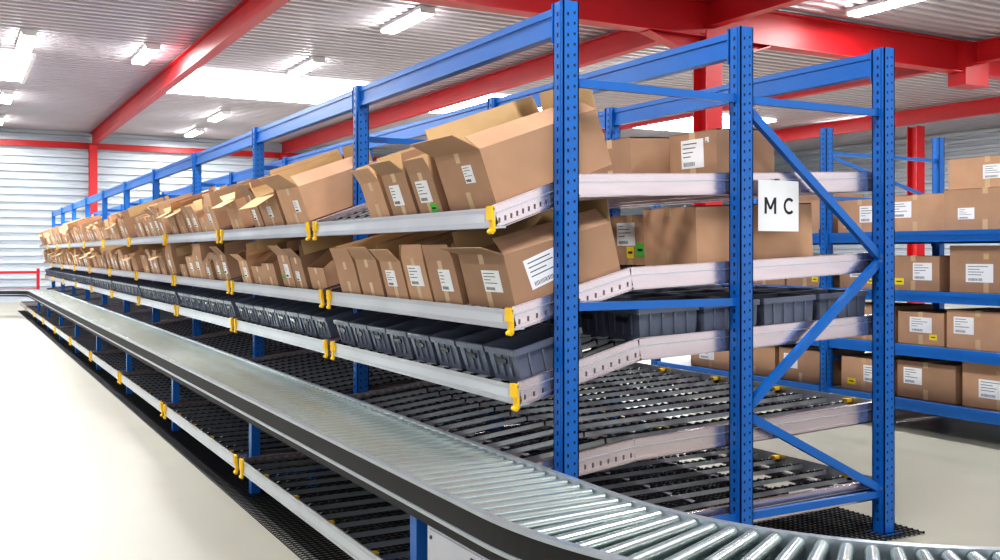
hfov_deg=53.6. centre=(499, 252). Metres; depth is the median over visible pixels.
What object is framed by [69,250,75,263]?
cardboard box
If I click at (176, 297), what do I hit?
plastic storage bin
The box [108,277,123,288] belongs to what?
plastic storage bin
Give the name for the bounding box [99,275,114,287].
plastic storage bin
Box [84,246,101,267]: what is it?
cardboard box
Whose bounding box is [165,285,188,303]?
plastic storage bin
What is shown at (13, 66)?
skylight
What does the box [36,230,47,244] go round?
cardboard box
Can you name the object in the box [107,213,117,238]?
cardboard box
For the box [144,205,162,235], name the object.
cardboard box
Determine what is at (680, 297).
plastic storage bin
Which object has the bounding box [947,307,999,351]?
cardboard box
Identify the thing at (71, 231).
cardboard box
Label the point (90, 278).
plastic storage bin
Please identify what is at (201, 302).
plastic storage bin
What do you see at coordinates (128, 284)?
plastic storage bin
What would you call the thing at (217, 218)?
cardboard box
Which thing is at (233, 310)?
plastic storage bin
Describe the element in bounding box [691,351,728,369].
cardboard box
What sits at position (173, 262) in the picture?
cardboard box
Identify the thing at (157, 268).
cardboard box
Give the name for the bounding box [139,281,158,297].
plastic storage bin
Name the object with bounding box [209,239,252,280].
cardboard box
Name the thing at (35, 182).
wall
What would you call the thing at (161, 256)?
cardboard box
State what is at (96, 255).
cardboard box
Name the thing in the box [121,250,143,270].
cardboard box
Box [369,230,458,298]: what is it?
cardboard box
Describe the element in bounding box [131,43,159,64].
ceiling lamp
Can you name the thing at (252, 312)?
plastic storage bin
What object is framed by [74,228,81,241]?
cardboard box
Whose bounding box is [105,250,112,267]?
cardboard box
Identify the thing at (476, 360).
plastic storage bin
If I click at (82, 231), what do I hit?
cardboard box
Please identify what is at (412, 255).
cardboard box
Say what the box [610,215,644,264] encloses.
cardboard box
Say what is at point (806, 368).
cardboard box
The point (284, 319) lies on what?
plastic storage bin
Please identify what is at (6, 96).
ceiling lamp
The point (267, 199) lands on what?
cardboard box
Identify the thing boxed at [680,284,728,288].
plastic storage bin
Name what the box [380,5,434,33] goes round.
ceiling lamp
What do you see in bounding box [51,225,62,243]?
cardboard box
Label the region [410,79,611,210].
cardboard box
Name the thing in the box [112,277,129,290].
plastic storage bin
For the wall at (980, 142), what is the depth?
36.40 m
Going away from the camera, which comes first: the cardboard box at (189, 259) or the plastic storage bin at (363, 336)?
the plastic storage bin at (363, 336)
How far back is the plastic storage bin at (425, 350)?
5.74 m
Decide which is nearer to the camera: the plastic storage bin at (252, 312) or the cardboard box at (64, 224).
the plastic storage bin at (252, 312)
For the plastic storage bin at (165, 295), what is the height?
0.260 m
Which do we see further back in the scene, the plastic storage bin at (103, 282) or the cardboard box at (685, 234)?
the plastic storage bin at (103, 282)
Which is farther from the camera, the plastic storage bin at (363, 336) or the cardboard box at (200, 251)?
the cardboard box at (200, 251)
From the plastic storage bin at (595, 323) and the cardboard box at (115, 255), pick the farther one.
the cardboard box at (115, 255)
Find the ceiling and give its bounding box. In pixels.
[0,0,999,153]
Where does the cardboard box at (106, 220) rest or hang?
on the rack at (499, 411)
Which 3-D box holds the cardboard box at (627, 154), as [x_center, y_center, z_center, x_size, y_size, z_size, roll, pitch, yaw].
[0.868,-0.543,5.969,0.512,0.294,0.400,0,0,-29]
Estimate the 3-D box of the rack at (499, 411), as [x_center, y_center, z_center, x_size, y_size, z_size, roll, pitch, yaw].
[-5.643,0.225,16.995,3.232,2.850,27.348,0,0,-29]
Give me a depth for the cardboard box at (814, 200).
10.15 m
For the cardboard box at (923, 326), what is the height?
0.301 m
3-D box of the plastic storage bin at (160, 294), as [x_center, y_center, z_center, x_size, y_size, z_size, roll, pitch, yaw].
[-4.251,0.497,12.916,0.412,0.260,0.300,0,0,-29]
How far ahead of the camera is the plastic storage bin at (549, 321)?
5.86 m
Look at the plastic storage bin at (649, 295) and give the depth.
6.18 m
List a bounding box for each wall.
[0,127,684,301]
[685,127,999,255]
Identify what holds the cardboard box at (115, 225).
on the rack at (499, 411)
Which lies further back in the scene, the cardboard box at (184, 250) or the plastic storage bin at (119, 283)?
the plastic storage bin at (119, 283)
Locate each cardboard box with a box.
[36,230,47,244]
[48,227,54,243]
[50,248,58,263]
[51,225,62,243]
[52,226,60,242]
[53,248,63,262]
[54,226,65,243]
[56,248,67,264]
[57,228,63,243]
[61,214,93,242]
[62,229,68,242]
[63,217,84,241]
[67,247,81,264]
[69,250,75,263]
[70,230,76,242]
[73,215,100,241]
[73,227,78,241]
[73,249,84,265]
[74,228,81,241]
[74,247,83,265]
[78,251,93,266]
[79,218,101,240]
[79,247,92,265]
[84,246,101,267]
[86,224,92,240]
[86,224,97,240]
[89,250,101,267]
[90,222,102,240]
[94,221,108,238]
[95,251,103,267]
[99,219,113,239]
[99,245,123,268]
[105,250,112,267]
[106,218,122,238]
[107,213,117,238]
[107,245,133,269]
[112,249,120,269]
[115,210,143,237]
[117,212,126,237]
[117,245,138,270]
[118,251,123,269]
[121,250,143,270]
[124,254,133,270]
[128,195,169,236]
[135,214,148,236]
[138,240,165,272]
[140,215,151,235]
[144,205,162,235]
[145,245,163,272]
[146,216,157,235]
[148,248,169,274]
[149,192,191,233]
[151,249,161,273]
[155,186,215,233]
[164,185,226,233]
[164,242,191,274]
[176,237,220,276]
[180,203,195,232]
[185,204,204,231]
[185,255,196,276]
[192,238,233,277]
[193,199,210,231]
[201,253,217,279]
[202,178,252,230]
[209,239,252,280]
[210,253,223,279]
[211,183,254,228]
[230,248,269,282]
[236,174,270,226]
[239,151,339,226]
[246,241,272,284]
[255,230,312,285]
[258,144,372,224]
[268,237,305,286]
[281,245,328,288]
[301,234,378,288]
[330,233,390,294]
[346,232,421,296]
[351,162,393,217]
[369,147,424,215]
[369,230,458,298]
[399,230,459,301]
[403,153,450,213]
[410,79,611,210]
[421,239,468,304]
[439,199,620,307]
[591,137,669,173]
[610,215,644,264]
[643,203,812,265]
[669,128,774,172]
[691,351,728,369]
[753,253,819,284]
[753,344,796,375]
[779,345,864,383]
[787,275,839,286]
[799,194,863,232]
[838,199,871,232]
[840,273,871,288]
[842,353,921,393]
[846,302,931,341]
[895,193,943,230]
[895,256,949,290]
[897,357,961,403]
[898,309,946,346]
[944,187,999,229]
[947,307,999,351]
[949,155,999,189]
[950,245,999,293]
[962,362,999,410]
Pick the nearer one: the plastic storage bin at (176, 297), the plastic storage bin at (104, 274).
the plastic storage bin at (176, 297)
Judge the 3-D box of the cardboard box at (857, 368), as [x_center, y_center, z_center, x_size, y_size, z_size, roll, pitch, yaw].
[3.795,1.179,9.759,0.602,0.321,0.550,0,0,-28]
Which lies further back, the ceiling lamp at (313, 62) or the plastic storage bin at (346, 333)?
the ceiling lamp at (313, 62)
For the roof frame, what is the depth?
19.03 m
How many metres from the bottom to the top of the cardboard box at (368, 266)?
0.459 m
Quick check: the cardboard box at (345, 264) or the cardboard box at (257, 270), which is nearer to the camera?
the cardboard box at (345, 264)
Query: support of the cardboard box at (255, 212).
on the rack at (499, 411)
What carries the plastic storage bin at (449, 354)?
on the rack at (499, 411)
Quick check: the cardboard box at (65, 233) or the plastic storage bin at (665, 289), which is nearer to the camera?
the plastic storage bin at (665, 289)
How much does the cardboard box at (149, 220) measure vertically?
0.411 m
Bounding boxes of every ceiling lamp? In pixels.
[0,89,13,103]
[0,115,4,125]
[16,28,37,52]
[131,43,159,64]
[184,128,203,136]
[208,110,230,121]
[288,56,324,75]
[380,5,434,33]
[846,0,922,17]
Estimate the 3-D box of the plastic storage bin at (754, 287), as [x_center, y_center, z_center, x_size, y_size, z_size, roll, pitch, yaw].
[1.627,0.314,6.478,0.401,0.184,0.300,0,0,-29]
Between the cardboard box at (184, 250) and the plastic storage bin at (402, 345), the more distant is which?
the cardboard box at (184, 250)
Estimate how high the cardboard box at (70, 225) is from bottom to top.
0.617 m
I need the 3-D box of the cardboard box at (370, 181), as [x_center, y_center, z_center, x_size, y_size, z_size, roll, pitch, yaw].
[-0.589,-0.434,5.983,0.561,0.455,0.317,0,0,-29]
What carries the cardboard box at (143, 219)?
on the rack at (499, 411)
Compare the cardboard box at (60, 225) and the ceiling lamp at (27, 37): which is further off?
the cardboard box at (60, 225)
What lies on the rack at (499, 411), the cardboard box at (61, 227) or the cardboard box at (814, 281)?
the cardboard box at (61, 227)
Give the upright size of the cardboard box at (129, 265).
0.369 m
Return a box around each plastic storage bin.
[89,274,101,284]
[92,274,107,285]
[96,275,107,286]
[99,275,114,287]
[101,275,115,287]
[103,276,118,288]
[106,276,122,289]
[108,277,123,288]
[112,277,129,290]
[115,278,131,291]
[118,278,134,292]
[121,279,133,292]
[124,279,143,293]
[127,279,144,294]
[131,280,150,295]
[134,280,151,295]
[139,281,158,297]
[143,282,164,298]
[147,282,167,299]
[151,283,171,300]
[156,284,178,301]
[160,284,182,302]
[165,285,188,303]
[170,286,191,303]
[178,287,202,306]
[183,288,209,307]
[189,289,217,309]
[195,288,230,310]
[202,291,227,312]
[209,292,239,314]
[216,293,246,315]
[223,294,252,316]
[236,295,268,320]
[244,297,278,322]
[254,298,290,325]
[264,300,301,327]
[274,297,324,330]
[286,300,326,333]
[298,305,341,336]
[312,307,352,338]
[333,310,381,344]
[349,312,399,348]
[367,315,421,353]
[386,318,443,358]
[407,321,466,363]
[430,319,514,369]
[455,321,546,375]
[484,324,582,381]
[546,298,625,323]
[579,299,646,336]
[605,307,698,339]
[611,293,679,299]
[617,292,647,295]
[629,288,703,292]
[633,295,716,299]
[650,284,720,289]
[661,289,728,296]
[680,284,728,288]
[695,297,759,331]
[710,286,786,289]
[753,287,821,294]
[753,293,815,325]
[781,289,867,319]
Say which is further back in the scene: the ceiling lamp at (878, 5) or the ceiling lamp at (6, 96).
the ceiling lamp at (6, 96)
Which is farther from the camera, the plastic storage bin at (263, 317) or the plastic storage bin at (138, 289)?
the plastic storage bin at (138, 289)
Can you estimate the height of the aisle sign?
0.290 m
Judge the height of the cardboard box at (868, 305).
0.341 m
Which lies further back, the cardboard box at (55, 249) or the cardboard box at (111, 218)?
the cardboard box at (55, 249)
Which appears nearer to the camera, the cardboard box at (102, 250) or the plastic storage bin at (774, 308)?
the plastic storage bin at (774, 308)
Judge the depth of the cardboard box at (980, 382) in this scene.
8.56 m
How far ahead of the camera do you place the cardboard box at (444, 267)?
5.27 m
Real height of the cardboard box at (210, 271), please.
0.408 m
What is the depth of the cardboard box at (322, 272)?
7.41 m
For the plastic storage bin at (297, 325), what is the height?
0.260 m
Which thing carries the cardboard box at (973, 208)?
on the shelving rack at (825, 238)
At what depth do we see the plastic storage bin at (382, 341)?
6.30 m
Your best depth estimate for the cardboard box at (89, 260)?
19.04 m
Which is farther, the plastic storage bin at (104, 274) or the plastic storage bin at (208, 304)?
the plastic storage bin at (104, 274)
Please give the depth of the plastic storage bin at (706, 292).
6.31 m
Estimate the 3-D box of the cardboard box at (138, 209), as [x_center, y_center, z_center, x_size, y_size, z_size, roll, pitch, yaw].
[-4.798,-0.505,13.692,0.622,0.583,0.391,0,0,-27]
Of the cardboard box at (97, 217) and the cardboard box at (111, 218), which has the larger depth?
the cardboard box at (97, 217)
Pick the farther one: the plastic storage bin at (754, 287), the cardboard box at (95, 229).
the cardboard box at (95, 229)
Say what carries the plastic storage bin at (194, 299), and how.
on the rack at (499, 411)
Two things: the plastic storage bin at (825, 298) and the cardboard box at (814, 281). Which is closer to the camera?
the plastic storage bin at (825, 298)
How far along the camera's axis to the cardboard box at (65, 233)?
21.74 m
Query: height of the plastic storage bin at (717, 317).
0.184 m
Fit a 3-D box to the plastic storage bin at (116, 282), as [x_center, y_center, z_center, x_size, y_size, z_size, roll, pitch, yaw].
[-6.037,0.497,16.138,0.412,0.260,0.300,0,0,-29]
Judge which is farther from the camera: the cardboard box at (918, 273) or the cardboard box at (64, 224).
the cardboard box at (64, 224)
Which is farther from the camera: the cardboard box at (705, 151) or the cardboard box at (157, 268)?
the cardboard box at (157, 268)
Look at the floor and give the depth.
7.31 m
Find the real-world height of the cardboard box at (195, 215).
0.426 m
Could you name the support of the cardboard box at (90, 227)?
on the rack at (499, 411)
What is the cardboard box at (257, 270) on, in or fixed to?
on the rack at (499, 411)
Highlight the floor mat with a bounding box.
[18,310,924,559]
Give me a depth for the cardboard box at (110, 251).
16.21 m
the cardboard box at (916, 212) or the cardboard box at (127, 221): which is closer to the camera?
the cardboard box at (916, 212)
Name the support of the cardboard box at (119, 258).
on the rack at (499, 411)
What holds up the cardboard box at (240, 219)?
on the rack at (499, 411)
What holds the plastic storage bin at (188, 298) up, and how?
on the rack at (499, 411)
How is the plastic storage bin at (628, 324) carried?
on the rack at (499, 411)
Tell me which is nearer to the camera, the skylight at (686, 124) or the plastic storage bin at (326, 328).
the plastic storage bin at (326, 328)
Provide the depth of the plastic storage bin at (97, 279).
18.15 m
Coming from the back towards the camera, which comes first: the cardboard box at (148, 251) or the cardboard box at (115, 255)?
the cardboard box at (115, 255)
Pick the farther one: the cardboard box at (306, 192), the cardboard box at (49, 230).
the cardboard box at (49, 230)
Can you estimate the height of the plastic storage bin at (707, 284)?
0.184 m
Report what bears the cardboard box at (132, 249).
on the rack at (499, 411)
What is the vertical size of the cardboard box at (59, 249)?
0.524 m
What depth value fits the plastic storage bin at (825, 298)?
5.81 m
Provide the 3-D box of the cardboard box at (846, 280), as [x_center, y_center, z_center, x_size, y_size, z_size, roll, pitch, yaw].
[3.769,0.194,9.788,0.602,0.301,0.500,0,0,-28]
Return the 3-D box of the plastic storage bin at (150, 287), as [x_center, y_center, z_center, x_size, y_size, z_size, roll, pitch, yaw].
[-4.562,0.497,13.478,0.412,0.260,0.300,0,0,-29]
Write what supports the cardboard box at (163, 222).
on the rack at (499, 411)
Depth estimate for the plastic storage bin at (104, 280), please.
17.37 m
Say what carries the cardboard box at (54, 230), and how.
on the rack at (499, 411)
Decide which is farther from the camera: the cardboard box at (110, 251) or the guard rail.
the guard rail
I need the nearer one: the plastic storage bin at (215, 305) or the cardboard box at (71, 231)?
the plastic storage bin at (215, 305)
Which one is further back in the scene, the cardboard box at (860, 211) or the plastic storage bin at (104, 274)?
the plastic storage bin at (104, 274)
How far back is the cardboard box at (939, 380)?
9.01 m
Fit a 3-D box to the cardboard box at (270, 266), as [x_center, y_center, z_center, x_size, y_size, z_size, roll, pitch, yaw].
[-1.728,-0.008,8.371,0.603,0.561,0.391,0,0,-29]
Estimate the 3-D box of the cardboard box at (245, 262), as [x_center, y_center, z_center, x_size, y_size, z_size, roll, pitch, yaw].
[-2.126,0.069,8.992,0.573,0.411,0.354,0,0,-28]
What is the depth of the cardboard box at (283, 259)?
7.86 m
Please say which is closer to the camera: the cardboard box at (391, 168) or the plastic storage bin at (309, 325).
the cardboard box at (391, 168)
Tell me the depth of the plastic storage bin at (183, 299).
11.62 m
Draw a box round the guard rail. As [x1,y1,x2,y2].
[0,268,39,289]
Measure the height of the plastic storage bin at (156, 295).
0.260 m
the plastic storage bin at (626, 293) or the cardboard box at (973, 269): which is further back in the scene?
the cardboard box at (973, 269)
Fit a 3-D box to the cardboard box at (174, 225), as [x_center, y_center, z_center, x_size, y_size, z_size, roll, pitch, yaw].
[-3.619,-0.499,11.501,0.702,0.563,0.631,0,0,-28]
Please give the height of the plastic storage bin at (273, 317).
0.260 m
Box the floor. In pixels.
[0,300,999,559]
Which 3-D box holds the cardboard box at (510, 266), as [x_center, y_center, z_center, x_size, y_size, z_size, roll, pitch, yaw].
[0.140,-0.003,5.062,0.804,0.545,0.523,0,0,-29]
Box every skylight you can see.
[0,51,35,83]
[167,69,365,103]
[428,95,541,113]
[635,115,777,131]
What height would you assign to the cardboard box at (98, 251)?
0.438 m
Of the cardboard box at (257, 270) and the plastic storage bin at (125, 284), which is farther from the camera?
the plastic storage bin at (125, 284)
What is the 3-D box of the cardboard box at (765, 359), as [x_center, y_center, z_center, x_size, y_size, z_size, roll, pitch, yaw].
[3.072,1.169,11.098,0.602,0.341,0.620,0,0,-30]
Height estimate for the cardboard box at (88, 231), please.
0.486 m
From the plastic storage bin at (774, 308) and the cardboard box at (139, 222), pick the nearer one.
the plastic storage bin at (774, 308)
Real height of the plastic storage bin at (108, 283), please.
0.260 m
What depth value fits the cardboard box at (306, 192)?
7.18 m
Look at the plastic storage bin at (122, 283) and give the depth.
15.49 m
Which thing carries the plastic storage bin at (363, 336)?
on the rack at (499, 411)
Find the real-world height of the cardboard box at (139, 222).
0.433 m
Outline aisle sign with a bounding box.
[758,179,798,231]
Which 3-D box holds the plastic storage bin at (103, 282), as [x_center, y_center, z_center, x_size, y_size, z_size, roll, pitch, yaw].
[-6.888,0.497,17.674,0.412,0.260,0.300,0,0,-29]
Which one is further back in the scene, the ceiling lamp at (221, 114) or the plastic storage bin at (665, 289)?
the ceiling lamp at (221, 114)
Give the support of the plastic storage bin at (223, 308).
on the rack at (499, 411)
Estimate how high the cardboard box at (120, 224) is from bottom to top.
0.548 m
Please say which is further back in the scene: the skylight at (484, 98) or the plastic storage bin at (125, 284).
the skylight at (484, 98)
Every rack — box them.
[19,0,902,559]
[651,128,999,425]
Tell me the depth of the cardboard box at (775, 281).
10.73 m
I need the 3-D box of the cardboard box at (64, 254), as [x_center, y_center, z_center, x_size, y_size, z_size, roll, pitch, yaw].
[-10.085,-0.003,23.355,0.702,0.550,0.631,0,0,-28]
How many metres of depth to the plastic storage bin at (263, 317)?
8.67 m
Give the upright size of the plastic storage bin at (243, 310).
0.260 m
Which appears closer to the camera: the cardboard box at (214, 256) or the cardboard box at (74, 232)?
the cardboard box at (214, 256)
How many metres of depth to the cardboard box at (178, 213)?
10.85 m
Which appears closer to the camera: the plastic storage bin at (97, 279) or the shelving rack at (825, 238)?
the shelving rack at (825, 238)
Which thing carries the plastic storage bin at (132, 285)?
on the rack at (499, 411)
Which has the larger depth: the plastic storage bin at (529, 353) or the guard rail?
the guard rail
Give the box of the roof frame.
[0,0,999,303]
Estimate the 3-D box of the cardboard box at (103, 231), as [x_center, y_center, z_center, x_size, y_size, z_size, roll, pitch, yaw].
[-6.549,-0.447,16.773,0.590,0.464,0.354,0,0,-30]
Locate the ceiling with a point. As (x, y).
(82, 71)
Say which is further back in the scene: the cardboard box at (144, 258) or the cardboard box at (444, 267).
the cardboard box at (144, 258)
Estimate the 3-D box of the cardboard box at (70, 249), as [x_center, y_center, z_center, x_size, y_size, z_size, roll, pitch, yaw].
[-9.311,0.024,21.929,0.685,0.498,0.444,0,0,-31]
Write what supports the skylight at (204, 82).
attached to the ceiling
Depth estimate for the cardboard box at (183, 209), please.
10.56 m
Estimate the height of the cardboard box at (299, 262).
0.439 m
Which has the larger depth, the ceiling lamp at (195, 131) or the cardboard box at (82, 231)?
the ceiling lamp at (195, 131)
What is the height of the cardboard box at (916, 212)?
0.341 m
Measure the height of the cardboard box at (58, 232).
0.536 m
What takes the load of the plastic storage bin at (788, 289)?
on the rack at (499, 411)
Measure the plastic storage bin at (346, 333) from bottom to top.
0.260 m
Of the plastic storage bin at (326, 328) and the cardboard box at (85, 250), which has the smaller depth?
the plastic storage bin at (326, 328)
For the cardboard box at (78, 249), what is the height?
0.481 m
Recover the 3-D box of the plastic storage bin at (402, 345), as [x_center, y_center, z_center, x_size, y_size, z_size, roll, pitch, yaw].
[-0.451,0.497,6.060,0.412,0.260,0.300,0,0,-29]
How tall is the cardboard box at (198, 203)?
0.491 m
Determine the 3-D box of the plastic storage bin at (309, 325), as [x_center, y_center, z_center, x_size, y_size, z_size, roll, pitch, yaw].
[-1.302,0.497,7.597,0.412,0.260,0.300,0,0,-29]
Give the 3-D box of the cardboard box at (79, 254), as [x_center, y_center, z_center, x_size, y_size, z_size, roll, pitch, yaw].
[-8.409,0.017,20.366,0.695,0.503,0.630,0,0,-29]
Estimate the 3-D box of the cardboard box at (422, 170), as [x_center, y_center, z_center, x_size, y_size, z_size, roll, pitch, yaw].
[-0.241,-0.425,5.347,0.512,0.435,0.301,0,0,-29]
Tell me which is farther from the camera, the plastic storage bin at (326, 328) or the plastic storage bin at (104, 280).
the plastic storage bin at (104, 280)
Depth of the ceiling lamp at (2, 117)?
30.18 m
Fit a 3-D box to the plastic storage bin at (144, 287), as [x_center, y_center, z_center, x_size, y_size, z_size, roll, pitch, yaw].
[-4.718,0.497,13.759,0.412,0.260,0.300,0,0,-29]
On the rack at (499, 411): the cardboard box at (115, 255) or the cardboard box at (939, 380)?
the cardboard box at (115, 255)
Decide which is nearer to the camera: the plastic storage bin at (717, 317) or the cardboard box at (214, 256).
the plastic storage bin at (717, 317)
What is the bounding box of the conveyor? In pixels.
[0,289,999,559]
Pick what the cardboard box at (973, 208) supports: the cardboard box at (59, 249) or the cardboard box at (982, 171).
the cardboard box at (982, 171)
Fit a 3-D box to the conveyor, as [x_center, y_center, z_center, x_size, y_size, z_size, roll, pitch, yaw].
[-6.324,1.300,14.860,31.699,0.700,10.203,0,0,38]
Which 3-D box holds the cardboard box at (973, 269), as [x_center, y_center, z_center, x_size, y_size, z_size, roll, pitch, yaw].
[4.441,0.140,8.663,0.624,0.410,0.724,0,0,-30]

